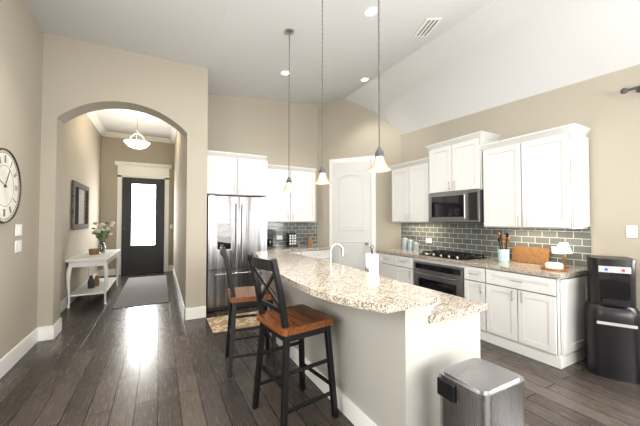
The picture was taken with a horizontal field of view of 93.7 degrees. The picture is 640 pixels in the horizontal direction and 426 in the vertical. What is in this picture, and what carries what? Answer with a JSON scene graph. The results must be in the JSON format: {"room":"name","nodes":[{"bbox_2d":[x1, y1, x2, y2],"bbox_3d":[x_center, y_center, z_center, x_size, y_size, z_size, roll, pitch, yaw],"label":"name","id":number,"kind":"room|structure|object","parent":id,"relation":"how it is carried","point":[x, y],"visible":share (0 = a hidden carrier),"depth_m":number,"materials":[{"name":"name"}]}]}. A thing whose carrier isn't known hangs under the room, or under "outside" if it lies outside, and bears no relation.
{"room":"kitchen","nodes":[
{"label":"kitchen","id":0,"kind":"room"},
{"bbox_2d":[0,0,42,358],"bbox_3d":[-1.680,-0.494,0.261,0.250,3.800,7.220,1,-2,-28],"label":"wall","id":1,"kind":"structure","parent":0,"point":[21,50],"depth_m":3.03,"materials":[{"name":"beige paint"}]},
{"bbox_2d":[0,148,21,222],"bbox_3d":[-2.782,-0.238,2.637,0.040,0.660,0.660,1,-2,-28],"label":"wall clock","id":2,"kind":"object","parent":1,"relation":"attached to","point":[10,187],"visible":1,"depth_m":2.71,"materials":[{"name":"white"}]},
{"bbox_2d":[15,224,21,235],"bbox_3d":[-2.983,0.170,2.973,0.010,0.115,0.150,1,-2,-28],"label":"light switch","id":3,"kind":"object","parent":1,"relation":"attached to","point":[18,229],"visible":1,"depth_m":2.96,"materials":[{"name":"white plastic"}]},
{"bbox_2d":[15,240,21,252],"bbox_3d":[-2.983,0.330,2.969,0.010,0.115,0.150,1,-2,-28],"label":"light switch","id":4,"kind":"object","parent":1,"relation":"attached to","point":[18,245],"visible":0.94,"depth_m":2.96,"materials":[{"name":"white plastic"}]},
{"bbox_2d":[0,327,42,378],"bbox_3d":[-1.552,1.326,0.286,0.040,0.162,7.220,1,-2,-28],"label":"baseboard","id":5,"kind":"structure","parent":1,"relation":"attached to","point":[10,359],"depth_m":3.00,"materials":[{"name":"white wood"}]},
{"bbox_2d":[60,114,101,301],"bbox_3d":[-4.575,-0.370,5.572,0.200,3.800,4.280,1,-2,-28],"label":"wall","id":6,"kind":"structure","parent":0,"point":[82,152],"depth_m":5.57,"materials":[{"name":"beige paint"}]},
{"bbox_2d":[43,270,99,330],"bbox_3d":[-4.480,1.450,5.580,0.016,0.162,4.280,1,-2,-28],"label":"baseboard","id":7,"kind":"structure","parent":6,"relation":"attached to","point":[63,304],"depth_m":4.85,"materials":[{"name":"white"}]},
{"bbox_2d":[71,180,88,229],"bbox_3d":[-4.452,-0.119,5.591,0.035,0.840,1.230,1,-2,-28],"label":"mirror","id":8,"kind":"object","parent":6,"relation":"attached to","point":[80,207],"visible":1,"depth_m":5.50,"materials":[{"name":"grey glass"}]},
{"bbox_2d":[86,111,106,136],"bbox_3d":[-4.438,-2.033,5.683,0.110,0.110,4.280,1,-2,-28],"label":"crown molding","id":9,"kind":"structure","parent":6,"relation":"attached to","point":[96,122],"depth_m":6.67,"materials":[{"name":"white paint"}]},
{"bbox_2d":[37,32,207,326],"bbox_3d":[-2.637,-0.406,4.010,2.090,3.800,0.300,1,-2,-28],"label":"wall","id":10,"kind":"structure","parent":0,"point":[79,77],"depth_m":3.86,"materials":[{"name":"beige paint"}]},
{"bbox_2d":[50,318,61,339],"bbox_3d":[-3.210,1.405,3.662,0.019,0.162,0.332,1,-2,-28],"label":"baseboard","id":11,"kind":"structure","parent":10,"relation":"attached to","point":[55,329],"depth_m":3.58,"materials":[{"name":"white wood"}]},
{"bbox_2d":[99,136,173,269],"bbox_3d":[-4.782,-0.313,7.999,2.120,3.800,0.200,1,-2,-28],"label":"wall","id":12,"kind":"structure","parent":0,"point":[113,149],"depth_m":7.67,"materials":[{"name":"beige paint"}]},
{"bbox_2d":[100,269,115,275],"bbox_3d":[-5.327,1.496,7.544,0.310,0.162,0.016,1,-2,-28],"label":"baseboard","id":13,"kind":"structure","parent":12,"relation":"attached to","point":[111,272],"depth_m":7.56,"materials":[{"name":"white"}]},
{"bbox_2d":[106,131,169,142],"bbox_3d":[-4.740,-1.981,7.885,1.410,0.110,0.110,1,-2,-28],"label":"crown molding","id":14,"kind":"structure","parent":12,"relation":"attached to","point":[109,134],"depth_m":7.85,"materials":[{"name":"white"}]},
{"bbox_2d":[115,161,171,274],"bbox_3d":[-4.637,0.135,7.887,1.300,2.900,0.109,1,-2,-28],"label":"front door","id":15,"kind":"structure","parent":12,"relation":"in","point":[142,222],"depth_m":7.88,"materials":[{"name":"grey wood"}]},
{"bbox_2d":[173,131,185,300],"bbox_3d":[-2.912,-0.349,6.458,0.270,3.800,4.280,1,-2,-28],"label":"wall","id":16,"kind":"structure","parent":0,"point":[179,204],"depth_m":5.74,"materials":[{"name":"beige paint"}]},
{"bbox_2d":[170,127,176,143],"bbox_3d":[-3.079,-2.016,6.408,0.110,0.110,4.280,1,-2,-28],"label":"crown molding","id":17,"kind":"structure","parent":16,"relation":"attached to","point":[173,131],"depth_m":7.61,"materials":[{"name":"white"}]},
{"bbox_2d":[171,265,186,320],"bbox_3d":[-2.970,1.465,6.206,0.030,0.162,4.596,1,-2,-28],"label":"baseboard","id":18,"kind":"structure","parent":16,"relation":"attached to","point":[183,308],"depth_m":5.20,"materials":[{"name":"white wood"}]},
{"bbox_2d":[207,93,316,221],"bbox_3d":[-1.070,-0.463,5.845,2.400,4.000,0.200,1,-2,-28],"label":"wall","id":19,"kind":"structure","parent":0,"point":[247,125],"depth_m":5.78,"materials":[{"name":"beige paint"}]},
{"bbox_2d":[207,150,242,196],"bbox_3d":[-1.682,-0.622,5.040,0.555,0.680,0.645,1,-2,-28],"label":"upper cabinet","id":20,"kind":"object","parent":19,"relation":"attached to","point":[238,174],"depth_m":4.77,"materials":[{"name":"white wood"}]},
{"bbox_2d":[243,154,266,196],"bbox_3d":[-1.304,-0.618,5.242,0.553,0.680,0.645,1,-2,-28],"label":"upper cabinet","id":21,"kind":"object","parent":19,"relation":"attached to","point":[254,166],"depth_m":5.00,"materials":[{"name":"white wood"}]},
{"bbox_2d":[267,164,294,221],"bbox_3d":[-0.842,-0.348,5.646,0.599,1.040,0.355,1,-2,-28],"label":"upper cabinet","id":22,"kind":"object","parent":19,"relation":"attached to","point":[280,204],"depth_m":5.51,"materials":[{"name":"white wood"}]},
{"bbox_2d":[295,167,315,221],"bbox_3d":[-0.426,-0.343,5.868,0.599,1.040,0.355,1,-2,-28],"label":"upper cabinet","id":23,"kind":"object","parent":19,"relation":"attached to","point":[304,177],"depth_m":5.75,"materials":[{"name":"white wood"}]},
{"bbox_2d":[0,271,639,425],"bbox_3d":[-0.473,1.532,3.509,6.300,0.100,12.500,1,-2,-28],"label":"floor","id":24,"kind":"structure","parent":0,"point":[96,361],"depth_m":2.60,"materials":[{"name":"brown wood"}]},
{"bbox_2d":[65,249,120,307],"bbox_3d":[-4.165,1.148,5.602,0.575,0.773,1.710,1,-2,-28],"label":"console table","id":25,"kind":"object","parent":24,"relation":"on","point":[86,259],"visible":0.92,"depth_m":5.01,"materials":[{"name":"white wood"}]},
{"bbox_2d":[88,275,95,288],"bbox_3d":[-4.073,1.224,5.337,0.097,0.220,0.097,1,-2,-43],"label":"bottle","id":26,"kind":"object","parent":25,"relation":"on","point":[92,282],"depth_m":5.32,"materials":[{"name":"grey"}]},
{"bbox_2d":[89,248,99,254],"bbox_3d":[-4.126,0.708,5.491,0.180,0.100,0.180,1,-2,-28],"label":"basket","id":27,"kind":"object","parent":25,"relation":"on","point":[96,251],"visible":1,"depth_m":5.43,"materials":[{"name":"wicker"}]},
{"bbox_2d":[92,221,115,252],"bbox_3d":[-4.154,0.461,5.754,0.366,0.605,0.314,1,-2,-28],"label":"flower vase","id":28,"kind":"object","parent":25,"relation":"on","point":[97,233],"visible":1,"depth_m":5.72,"materials":[{"name":"clear glass"}]},
{"bbox_2d":[112,275,168,307],"bbox_3d":[-3.585,1.537,6.157,0.800,0.010,2.800,1,-2,-28],"label":"rug","id":29,"kind":"object","parent":24,"relation":"on","point":[138,291],"visible":1,"depth_m":5.75,"materials":[{"name":"grey fabric"}]},
{"bbox_2d":[207,311,259,332],"bbox_3d":[-1.086,1.492,4.170,0.850,0.008,0.620,1,-2,-28],"label":"area rug","id":30,"kind":"object","parent":24,"relation":"on","point":[218,324],"visible":0.54,"depth_m":4.07,"materials":[{"name":"beige fabric"}]},
{"bbox_2d":[206,195,266,311],"bbox_3d":[-1.436,0.627,5.023,0.925,1.782,0.801,1,-2,-28],"label":"refrigerator","id":31,"kind":"object","parent":24,"relation":"on","point":[237,227],"visible":0.85,"depth_m":4.67,"materials":[{"name":"grey metal"}]},
{"bbox_2d":[220,244,277,377],"bbox_3d":[-0.713,0.893,2.948,0.522,1.157,0.466,0,-1,-20],"label":"bar stool","id":32,"kind":"object","parent":24,"relation":"on","point":[239,297],"visible":0.88,"depth_m":2.78,"materials":[{"name":"brown wood"}]},
{"bbox_2d":[267,250,306,255],"bbox_3d":[-0.739,1.104,5.514,0.688,0.850,0.625,1,-2,-28],"label":"base cabinet","id":33,"kind":"object","parent":24,"relation":"on","point":[302,252],"depth_m":5.35,"materials":[{"name":"white wood"}]},
{"bbox_2d":[247,253,338,425],"bbox_3d":[-0.215,0.875,2.184,0.522,1.157,0.466,1,-2,-36],"label":"bar stool","id":34,"kind":"object","parent":24,"relation":"on","point":[289,324],"visible":1,"depth_m":2.11,"materials":[{"name":"brown wood"}]},
{"bbox_2d":[307,250,328,261],"bbox_3d":[-0.243,1.110,5.779,0.687,0.850,0.625,1,-2,-28],"label":"base cabinet","id":35,"kind":"object","parent":24,"relation":"on","point":[318,254],"depth_m":5.56,"materials":[{"name":"white wood"}]},
{"bbox_2d":[267,246,329,249],"bbox_3d":[-0.475,0.663,5.659,1.281,0.040,0.635,1,-2,-28],"label":"countertop","id":36,"kind":"structure","parent":35,"relation":"on","point":[277,247],"depth_m":5.57,"materials":[{"name":"beige stone"}]},
{"bbox_2d":[267,229,275,247],"bbox_3d":[-0.942,0.474,5.540,0.180,0.330,0.220,1,-2,-28],"label":"coffee maker","id":37,"kind":"object","parent":36,"relation":"on","point":[270,233],"visible":0.75,"depth_m":5.46,"materials":[{"name":"black plastic"}]},
{"bbox_2d":[287,233,297,246],"bbox_3d":[-0.532,0.514,5.769,0.170,0.260,0.120,1,-2,-28],"label":"coffee pod rack","id":38,"kind":"object","parent":36,"relation":"on","point":[291,239],"visible":1,"depth_m":5.76,"materials":[{"name":"black"}]},
{"bbox_2d":[307,236,311,245],"bbox_3d":[-0.206,0.553,5.942,0.100,0.190,0.100,1,-2,-28],"label":"jar","id":39,"kind":"object","parent":36,"relation":"on","point":[309,240],"visible":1,"depth_m":5.91,"materials":[{"name":"wood"}]},
{"bbox_2d":[265,254,487,425],"bbox_3d":[0.178,1.001,2.906,0.739,0.936,2.568,1,-2,-28],"label":"kitchen island","id":40,"kind":"object","parent":24,"relation":"on","point":[397,346],"depth_m":1.86,"materials":[{"name":"grey paint"}]},
{"bbox_2d":[256,251,459,318],"bbox_3d":[-0.176,0.511,2.819,0.705,0.040,2.820,1,-2,-28],"label":"island countertop","id":41,"kind":"structure","parent":40,"relation":"on","point":[357,293],"depth_m":2.01,"materials":[{"name":"beige stone"}]},
{"bbox_2d":[329,243,343,261],"bbox_3d":[0.184,0.473,3.137,0.192,0.309,0.114,1,-2,-28],"label":"faucet","id":42,"kind":"object","parent":41,"relation":"on","point":[332,247],"visible":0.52,"depth_m":3.14,"materials":[{"name":"silver metal"}]},
{"bbox_2d":[365,245,378,274],"bbox_3d":[0.451,0.443,2.588,0.150,0.344,0.148,1,-2,-28],"label":"paper towel","id":43,"kind":"object","parent":41,"relation":"on","point":[372,262],"visible":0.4,"depth_m":2.54,"materials":[{"name":"white paper"}]},
{"bbox_2d":[377,251,388,277],"bbox_3d":[1.395,1.094,5.084,0.625,0.850,0.458,1,-2,-28],"label":"base cabinet","id":44,"kind":"object","parent":24,"relation":"on","point":[384,255],"depth_m":5.02,"materials":[{"name":"white wood"}]},
{"bbox_2d":[389,255,440,284],"bbox_3d":[1.551,1.087,4.792,0.625,0.850,0.456,1,-2,-28],"label":"base cabinet","id":45,"kind":"object","parent":24,"relation":"on","point":[401,267],"depth_m":4.65,"materials":[{"name":"white wood"}]},
{"bbox_2d":[461,263,480,338],"bbox_3d":[2.133,1.062,3.700,0.625,0.850,0.351,1,-2,-28],"label":"base cabinet","id":46,"kind":"object","parent":24,"relation":"on","point":[470,272],"depth_m":3.63,"materials":[{"name":"white wood"}]},
{"bbox_2d":[437,358,524,425],"bbox_3d":[0.801,1.125,1.512,0.390,0.621,0.280,1,-2,-28],"label":"trash can","id":47,"kind":"object","parent":24,"relation":"on","point":[476,392],"visible":1,"depth_m":1.45,"materials":[{"name":"silver metal"}]},
{"bbox_2d":[477,267,587,368],"bbox_3d":[2.345,1.053,3.303,0.625,0.850,0.795,1,-2,-28],"label":"base cabinet","id":48,"kind":"object","parent":24,"relation":"on","point":[541,318],"depth_m":3.02,"materials":[{"name":"white wood"}]},
{"bbox_2d":[385,248,586,278],"bbox_3d":[1.900,0.652,4.138,0.635,0.090,2.680,1,-2,-28],"label":"countertop","id":49,"kind":"structure","parent":48,"relation":"on","point":[534,269],"depth_m":3.52,"materials":[{"name":"beige stone"}]},
{"bbox_2d":[402,237,407,249],"bbox_3d":[1.486,0.527,5.235,0.119,0.210,0.119,1,-2,-40],"label":"canister","id":50,"kind":"object","parent":49,"relation":"on","point":[403,239],"depth_m":5.19,"materials":[{"name":"grey"}]},
{"bbox_2d":[405,239,411,249],"bbox_3d":[1.547,0.539,5.120,0.102,0.180,0.102,1,-2,-40],"label":"canister","id":51,"kind":"object","parent":49,"relation":"on","point":[408,244],"depth_m":5.11,"materials":[{"name":"grey"}]},
{"bbox_2d":[411,241,418,250],"bbox_3d":[1.604,0.551,5.014,0.088,0.150,0.088,1,-2,-40],"label":"canister","id":52,"kind":"object","parent":49,"relation":"on","point":[414,246],"depth_m":4.99,"materials":[{"name":"grey ceramic"}]},
{"bbox_2d":[419,250,486,259],"bbox_3d":[1.850,0.585,4.232,0.480,0.046,0.750,1,-2,-28],"label":"cooktop","id":53,"kind":"object","parent":49,"relation":"in","point":[453,255],"visible":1,"depth_m":4.11,"materials":[{"name":"black metal"}]},
{"bbox_2d":[497,232,509,261],"bbox_3d":[2.259,0.415,3.689,0.126,0.361,0.149,1,-2,-28],"label":"utensil crock","id":54,"kind":"object","parent":49,"relation":"on","point":[503,254],"visible":1,"depth_m":3.65,"materials":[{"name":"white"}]},
{"bbox_2d":[512,246,549,264],"bbox_3d":[2.496,0.497,3.564,0.059,0.190,0.400,1,-2,-28],"label":"cutting board","id":55,"kind":"object","parent":49,"relation":"on","point":[536,255],"visible":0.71,"depth_m":3.54,"materials":[{"name":"brown wood"}]},
{"bbox_2d":[540,262,567,270],"bbox_3d":[2.406,0.545,3.084,0.230,0.072,0.230,1,-2,-28],"label":"cake tray","id":56,"kind":"object","parent":49,"relation":"on","point":[553,266],"visible":1,"depth_m":3.03,"materials":[{"name":"brown wood"}]},
{"bbox_2d":[555,242,572,267],"bbox_3d":[2.617,0.452,3.222,0.150,0.265,0.148,1,-2,-28],"label":"table lamp","id":57,"kind":"object","parent":49,"relation":"on","point":[563,248],"visible":0.9,"depth_m":3.19,"materials":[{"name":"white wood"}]},
{"bbox_2d":[584,255,639,383],"bbox_3d":[2.697,0.940,2.775,0.360,1.050,0.370,-1,-2,34],"label":"water cooler","id":58,"kind":"object","parent":24,"relation":"on","point":[612,328],"visible":0.98,"depth_m":2.65,"materials":[{"name":"black plastic"}]},
{"bbox_2d":[24,0,639,137],"bbox_3d":[-0.473,-1.586,3.582,6.300,2.261,12.500,1,-2,-28],"label":"ceiling","id":59,"kind":"structure","parent":0,"point":[465,58],"depth_m":3.68,"materials":[{"name":"white paint"}]},
{"bbox_2d":[124,111,149,149],"bbox_3d":[-3.744,-1.679,6.148,0.470,0.794,0.470,1,-2,-28],"label":"pendant light","id":60,"kind":"object","parent":59,"relation":"hanging from","point":[136,144],"visible":1,"depth_m":6.04,"materials":[{"name":"white glass"}]},
{"bbox_2d":[280,71,290,75],"bbox_3d":[-0.548,-2.207,4.736,0.170,0.021,0.170,1,-2,-28],"label":"recessed light","id":61,"kind":"object","parent":59,"relation":"in","point":[284,73],"visible":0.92,"depth_m":4.74,"materials":[{"name":"white"}]},
{"bbox_2d":[282,28,295,190],"bbox_3d":[-0.372,-1.234,3.617,0.168,1.937,0.168,1,-2,-28],"label":"pendant light","id":62,"kind":"object","parent":59,"relation":"hanging from","point":[289,186],"visible":1,"depth_m":3.61,"materials":[{"name":"silver metal"}]},
{"bbox_2d":[314,0,330,183],"bbox_3d":[0.024,-1.252,2.876,0.168,1.937,0.168,1,-2,-28],"label":"pendant light","id":63,"kind":"object","parent":59,"relation":"hanging from","point":[322,178],"visible":1,"depth_m":2.86,"materials":[{"name":"white glass"}]},
{"bbox_2d":[360,78,368,81],"bbox_3d":[0.777,-2.321,5.230,0.170,0.021,0.170,1,-2,-28],"label":"recessed light","id":64,"kind":"object","parent":59,"relation":"in","point":[364,79],"visible":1,"depth_m":5.24,"materials":[{"name":"white"}]},
{"bbox_2d":[364,7,377,16],"bbox_3d":[0.579,-2.271,3.389,0.170,0.021,0.170,1,-2,-28],"label":"recessed light","id":65,"kind":"object","parent":59,"relation":"in","point":[370,11],"visible":0.98,"depth_m":3.39,"materials":[{"name":"white"}]},
{"bbox_2d":[367,0,391,171],"bbox_3d":[0.419,-1.269,2.135,0.168,1.937,0.168,1,-2,-28],"label":"pendant light","id":66,"kind":"object","parent":59,"relation":"hanging from","point":[379,164],"visible":1,"depth_m":2.12,"materials":[{"name":"white glass"}]},
{"bbox_2d":[413,18,442,36],"bbox_3d":[1.352,-2.337,3.791,0.318,0.012,0.425,-5,1,-28],"label":"ceiling vent","id":67,"kind":"object","parent":59,"relation":"in","point":[427,27],"visible":1,"depth_m":3.77,"materials":[{"name":"white metal"}]},
{"bbox_2d":[317,98,401,274],"bbox_3d":[0.792,-0.460,6.007,1.860,4.000,0.200,-1,-1,24],"label":"wall","id":68,"kind":"structure","parent":0,"point":[350,129],"depth_m":5.94,"materials":[{"name":"beige paint"}]},
{"bbox_2d":[329,156,375,270],"bbox_3d":[0.611,0.218,5.892,0.960,2.640,0.120,-1,-1,24],"label":"pantry door","id":69,"kind":"structure","parent":68,"relation":"in","point":[352,208],"depth_m":5.90,"materials":[{"name":"white wood"}]},
{"bbox_2d":[414,261,464,297],"bbox_3d":[1.816,1.041,4.204,0.650,0.675,0.820,1,-2,-28],"label":"wall oven","id":70,"kind":"object","parent":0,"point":[442,278],"visible":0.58,"depth_m":4.01,"materials":[{"name":"grey metal"}]},
{"bbox_2d":[401,64,639,310],"bbox_3d":[3.169,-0.188,2.670,0.200,3.300,6.920,1,-2,-28],"label":"wall","id":71,"kind":"structure","parent":0,"point":[604,109],"depth_m":3.06,"materials":[{"name":"beige paint"}]},
{"bbox_2d":[389,163,404,222],"bbox_3d":[1.530,-0.335,5.152,0.355,0.990,0.483,1,-2,-28],"label":"upper cabinet","id":72,"kind":"object","parent":71,"relation":"attached to","point":[398,171],"depth_m":5.13,"materials":[{"name":"white wood"}]},
{"bbox_2d":[405,159,445,222],"bbox_3d":[1.698,-0.342,4.837,0.355,0.990,0.483,1,-2,-28],"label":"upper cabinet","id":73,"kind":"object","parent":71,"relation":"attached to","point":[416,173],"depth_m":4.76,"materials":[{"name":"white wood"}]},
{"bbox_2d":[425,141,444,193],"bbox_3d":[1.916,-0.652,4.402,0.385,0.730,0.473,1,-2,-28],"label":"upper cabinet","id":74,"kind":"object","parent":71,"relation":"attached to","point":[435,161],"depth_m":4.40,"materials":[{"name":"white wood"}]},
{"bbox_2d":[445,131,500,192],"bbox_3d":[2.080,-0.659,4.096,0.385,0.730,0.473,1,-2,-28],"label":"upper cabinet","id":75,"kind":"object","parent":71,"relation":"attached to","point":[462,153],"depth_m":3.98,"materials":[{"name":"white wood"}]},
{"bbox_2d":[428,189,483,222],"bbox_3d":[1.968,-0.078,4.220,0.452,0.418,0.810,1,-2,-28],"label":"microwave","id":76,"kind":"object","parent":75,"relation":"attached to","point":[463,206],"visible":0.92,"depth_m":4.05,"materials":[{"name":"grey metal"}]},
{"bbox_2d":[481,123,590,230],"bbox_3d":[2.434,-0.349,3.457,0.355,1.040,0.945,1,-2,-28],"label":"upper cabinet","id":77,"kind":"object","parent":71,"relation":"attached to","point":[535,186],"depth_m":3.24,"materials":[{"name":"white wood"}]},
{"bbox_2d":[620,86,639,93],"bbox_3d":[3.537,-1.181,1.661,0.115,0.060,2.753,1,-2,-28],"label":"curtain rod","id":78,"kind":"object","parent":71,"relation":"attached to","point":[625,90],"visible":1,"depth_m":2.81,"materials":[{"name":"grey metal"}]},
{"bbox_2d":[626,226,637,237],"bbox_3d":[2.951,0.176,2.840,0.010,0.115,0.075,1,-2,-28],"label":"light switch","id":79,"kind":"object","parent":71,"relation":"attached to","point":[631,231],"visible":1,"depth_m":2.84,"materials":[{"name":"white plastic"}]}
]}

